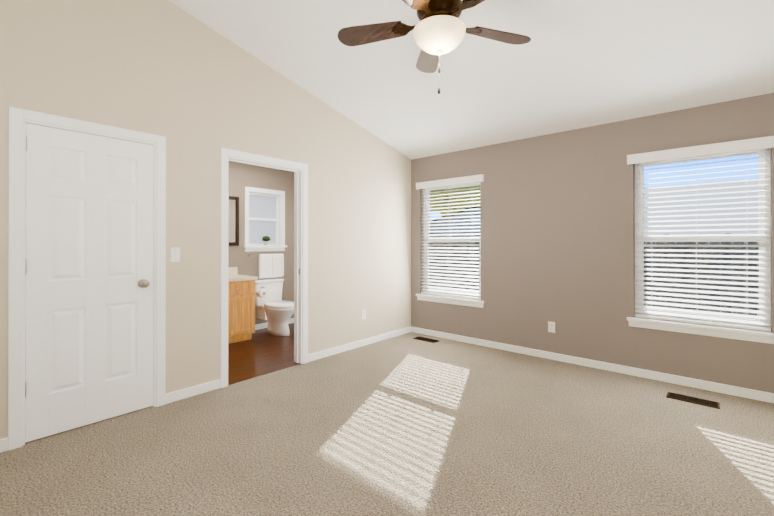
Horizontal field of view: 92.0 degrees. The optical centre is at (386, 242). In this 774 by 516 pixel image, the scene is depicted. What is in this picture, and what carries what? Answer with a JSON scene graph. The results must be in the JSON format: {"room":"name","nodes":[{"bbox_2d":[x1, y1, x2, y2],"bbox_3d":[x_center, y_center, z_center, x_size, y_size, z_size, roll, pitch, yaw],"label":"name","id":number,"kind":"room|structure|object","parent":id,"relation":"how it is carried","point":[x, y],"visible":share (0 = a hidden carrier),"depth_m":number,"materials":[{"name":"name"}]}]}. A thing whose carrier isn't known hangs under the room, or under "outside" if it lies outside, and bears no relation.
{"room":"empty bedroom","nodes":[
{"label":"empty bedroom","id":0,"kind":"room"},
{"bbox_2d":[0,0,410,438],"bbox_3d":[-1.284,-0.488,3.531,0.120,3.608,4.800,0,0,41],"label":"wall","id":1,"kind":"structure","parent":0,"point":[196,93],"depth_m":3.13,"materials":[{"name":"beige paint"}]},
{"bbox_2d":[0,437,7,452],"bbox_3d":[-2.545,1.223,1.985,0.013,0.078,0.758,0,0,41],"label":"baseboard","id":2,"kind":"structure","parent":1,"relation":"attached to","point":[3,442],"depth_m":2.25,"materials":[{"name":"white wood"}]},
{"bbox_2d":[8,106,165,450],"bbox_3d":[-2.059,0.221,2.630,0.145,2.086,0.861,0,0,41],"label":"door frame","id":3,"kind":"structure","parent":1,"relation":"attached to","point":[19,118],"depth_m":2.32,"materials":[{"name":"white wood"}]},
{"bbox_2d":[25,123,152,442],"bbox_3d":[-2.019,0.255,2.587,0.108,2.001,0.718,0,0,41],"label":"closet door","id":4,"kind":"structure","parent":1,"relation":"in","point":[88,278],"depth_m":2.57,"materials":[{"name":"white wood"}]},
{"bbox_2d":[170,247,179,261],"bbox_3d":[-1.682,0.100,2.970,0.016,0.114,0.070,0,0,41],"label":"light switch","id":5,"kind":"object","parent":1,"relation":"attached to","point":[174,254],"visible":1,"depth_m":2.97,"materials":[{"name":"white plastic"}]},
{"bbox_2d":[165,379,220,403],"bbox_3d":[-1.590,1.226,3.076,0.013,0.078,0.445,0,0,41],"label":"baseboard","id":6,"kind":"structure","parent":1,"relation":"attached to","point":[174,396],"depth_m":3.06,"materials":[{"name":"white wood"}]},
{"bbox_2d":[220,147,307,387],"bbox_3d":[-1.194,0.224,3.632,0.162,2.086,0.921,0,0,41],"label":"door frame","id":7,"kind":"structure","parent":1,"relation":"attached to","point":[299,170],"depth_m":3.88,"materials":[{"name":"white wood"}]},
{"bbox_2d":[308,326,411,361],"bbox_3d":[-0.257,1.230,4.594,0.017,0.078,1.779,0,0,41],"label":"baseboard","id":8,"kind":"structure","parent":1,"relation":"attached to","point":[325,353],"depth_m":4.46,"materials":[{"name":"white wood"}]},
{"bbox_2d":[362,310,365,319],"bbox_3d":[-0.282,0.889,4.573,0.009,0.114,0.070,0,0,41],"label":"electrical outlet","id":9,"kind":"object","parent":1,"relation":"attached to","point":[363,314],"visible":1,"depth_m":4.57,"materials":[{"name":"white plastic"}]},
{"bbox_2d":[228,161,293,324],"bbox_3d":[-2.608,0.044,4.689,0.120,2.550,5.100,0,0,41],"label":"wall","id":10,"kind":"structure","parent":0,"point":[241,176],"depth_m":5.44,"materials":[{"name":"brown paint"}]},
{"bbox_2d":[228,196,238,245],"bbox_3d":[-2.384,-0.290,4.836,0.020,0.680,0.975,0,0,41],"label":"mirror","id":11,"kind":"object","parent":10,"relation":"attached to","point":[233,220],"visible":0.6,"depth_m":5.14,"materials":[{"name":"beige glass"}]},
{"bbox_2d":[243,187,286,251],"bbox_3d":[-1.825,-0.323,5.546,0.170,0.920,0.690,0,0,41],"label":"window","id":12,"kind":"structure","parent":10,"relation":"in","point":[264,212],"depth_m":5.58,"materials":[{"name":"white wood"}]},
{"bbox_2d":[261,236,270,245],"bbox_3d":[-1.796,-0.026,5.516,0.155,0.156,0.164,0,0,41],"label":"plant","id":13,"kind":"object","parent":12,"relation":"on","point":[266,239],"visible":1,"depth_m":5.49,"materials":[{"name":"green plant"}]},
{"bbox_2d":[247,254,284,278],"bbox_3d":[-1.759,0.351,5.493,0.096,0.352,0.590,0,0,41],"label":"towels","id":14,"kind":"object","parent":10,"relation":"attached to","point":[271,265],"visible":1,"depth_m":5.49,"materials":[{"name":"white fabric"}]},
{"bbox_2d":[255,318,293,329],"bbox_3d":[-1.882,1.232,5.413,0.013,0.078,2.750,0,0,41],"label":"baseboard","id":15,"kind":"structure","parent":10,"relation":"attached to","point":[264,325],"depth_m":5.48,"materials":[{"name":"white wood"}]},
{"bbox_2d":[228,323,299,384],"bbox_3d":[-1.261,1.330,4.888,1.880,0.120,3.020,0,0,41],"label":"floor","id":16,"kind":"structure","parent":0,"point":[261,352],"depth_m":4.17,"materials":[{"name":"laminate"}]},
{"bbox_2d":[228,267,267,343],"bbox_3d":[-2.172,0.797,4.635,0.596,0.945,1.187,0,0,41],"label":"bathroom vanity","id":17,"kind":"object","parent":16,"relation":"on","point":[241,307],"visible":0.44,"depth_m":4.70,"materials":[{"name":"brown wood"}]},
{"bbox_2d":[255,278,293,335],"bbox_3d":[-1.560,0.907,5.228,0.743,0.728,0.500,0,0,41],"label":"toilet","id":18,"kind":"object","parent":16,"relation":"on","point":[274,310],"visible":0.81,"depth_m":5.18,"materials":[{"name":"white ceramic"}]},
{"bbox_2d":[0,332,773,515],"bbox_3d":[-0.385,1.324,2.739,6.030,0.120,5.100,0,0,41],"label":"floor carpet","id":19,"kind":"object","parent":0,"point":[406,424],"visible":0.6,"depth_m":2.29,"materials":[{"name":"beige carpet"}]},
{"bbox_2d":[413,336,438,342],"bbox_3d":[0.507,1.265,4.843,0.324,0.008,0.129,0,0,41],"label":"floor air vent","id":20,"kind":"object","parent":19,"relation":"on","point":[426,339],"visible":1,"depth_m":4.83,"materials":[{"name":"black metal"}]},
{"bbox_2d":[666,392,719,408],"bbox_3d":[2.438,1.260,2.979,0.324,0.008,0.129,0,0,41],"label":"floor air vent","id":21,"kind":"object","parent":19,"relation":"on","point":[699,401],"visible":0.96,"depth_m":2.97,"materials":[{"name":"black metal"}]},
{"bbox_2d":[169,0,773,159],"bbox_3d":[0.278,-1.796,2.167,4.270,1.308,5.100,0,0,41],"label":"ceiling","id":22,"kind":"structure","parent":0,"point":[574,64],"depth_m":3.06,"materials":[{"name":"white paint"}]},
{"bbox_2d":[338,0,530,93],"bbox_3d":[0.311,-1.327,2.224,1.256,0.799,1.244,0,0,41],"label":"fan","id":23,"kind":"object","parent":22,"relation":"hanging from","point":[439,28],"visible":1,"depth_m":2.26,"materials":[{"name":"brown wood"}]},
{"bbox_2d":[411,93,773,392],"bbox_3d":[1.908,0.043,4.025,4.270,2.550,0.150,0,0,41],"label":"wall","id":24,"kind":"structure","parent":0,"point":[558,228],"depth_m":3.86,"materials":[{"name":"beige paint"}]},
{"bbox_2d":[416,294,483,307],"bbox_3d":[0.821,0.762,4.906,1.020,0.085,0.123,0,0,41],"label":"sill","id":25,"kind":"structure","parent":24,"relation":"attached to","point":[454,300],"depth_m":4.85,"materials":[{"name":"white wood"}]},
{"bbox_2d":[424,182,480,297],"bbox_3d":[0.885,-0.035,4.982,0.920,1.510,0.077,0,0,41],"label":"window","id":26,"kind":"structure","parent":24,"relation":"in","point":[428,204],"depth_m":5.09,"materials":[{"name":"white plastic"}]},
{"bbox_2d":[416,174,483,299],"bbox_3d":[0.814,-0.056,4.901,1.010,1.536,0.098,0,0,41],"label":"window blinds","id":27,"kind":"object","parent":26,"relation":"attached to","point":[453,181],"visible":0.88,"depth_m":4.88,"materials":[{"name":"white plastic"}]},
{"bbox_2d":[548,321,554,332],"bbox_3d":[1.776,0.918,4.031,0.070,0.114,0.009,0,0,41],"label":"electrical outlet","id":28,"kind":"object","parent":24,"relation":"attached to","point":[551,326],"visible":1,"depth_m":4.03,"materials":[{"name":"white plastic"}]},
{"bbox_2d":[412,327,773,402],"bbox_3d":[1.831,1.229,3.979,3.970,0.078,0.017,0,0,41],"label":"baseboard","id":29,"kind":"structure","parent":24,"relation":"attached to","point":[680,380],"depth_m":3.61,"materials":[{"name":"white wood"}]},
{"bbox_2d":[627,317,773,343],"bbox_3d":[2.702,0.758,3.259,1.020,0.085,0.123,0,0,41],"label":"sill","id":30,"kind":"structure","parent":24,"relation":"attached to","point":[761,336],"depth_m":3.19,"materials":[{"name":"white wood"}]},
{"bbox_2d":[635,148,770,328],"bbox_3d":[2.766,-0.039,3.335,0.920,1.510,0.077,0,0,41],"label":"window","id":31,"kind":"structure","parent":24,"relation":"in","point":[768,159],"depth_m":3.21,"materials":[{"name":"white plastic"}]},
{"bbox_2d":[627,136,773,330],"bbox_3d":[2.695,-0.060,3.254,1.010,1.536,0.098,0,0,41],"label":"window blinds","id":32,"kind":"object","parent":31,"relation":"attached to","point":[760,143],"visible":0.98,"depth_m":3.23,"materials":[{"name":"white plastic"}]},
{"label":"outside","id":33,"kind":"structure","parent":0,"visible":0},
{"bbox_2d":[665,292,757,315],"bbox_3d":[12.104,1.846,14.930,85.000,0.200,90.000,0,0,41],"label":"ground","id":34,"kind":"structure","parent":33,"point":[720,305],"depth_m":10.20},
{"bbox_2d":[430,206,480,237],"bbox_3d":[4.947,-0.037,21.334,6.800,3.600,5.800,0,0,10],"label":"neighboring house","id":35,"kind":"structure","parent":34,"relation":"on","point":[460,222],"depth_m":18.89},
{"bbox_2d":[430,185,480,216],"bbox_3d":[6.572,-3.041,32.956,7.542,9.669,7.376,0,0,41],"label":"tree","id":36,"kind":"object","parent":34,"relation":"on","point":[457,198],"depth_m":30.21,"materials":[{"name":"green plant"}]},
{"bbox_2d":[429,242,758,319],"bbox_3d":[6.207,0.803,5.841,36.104,1.840,0.150,0,0,41],"label":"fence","id":37,"kind":"object","parent":34,"relation":"on","point":[710,274],"depth_m":6.58,"materials":[{"name":"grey wood"}]},
{"bbox_2d":[644,178,757,297],"bbox_3d":[16.284,-0.393,13.257,17.400,4.270,9.920,0,0,41],"label":"house","id":38,"kind":"structure","parent":34,"relation":"on","point":[705,207],"depth_m":13.77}
]}

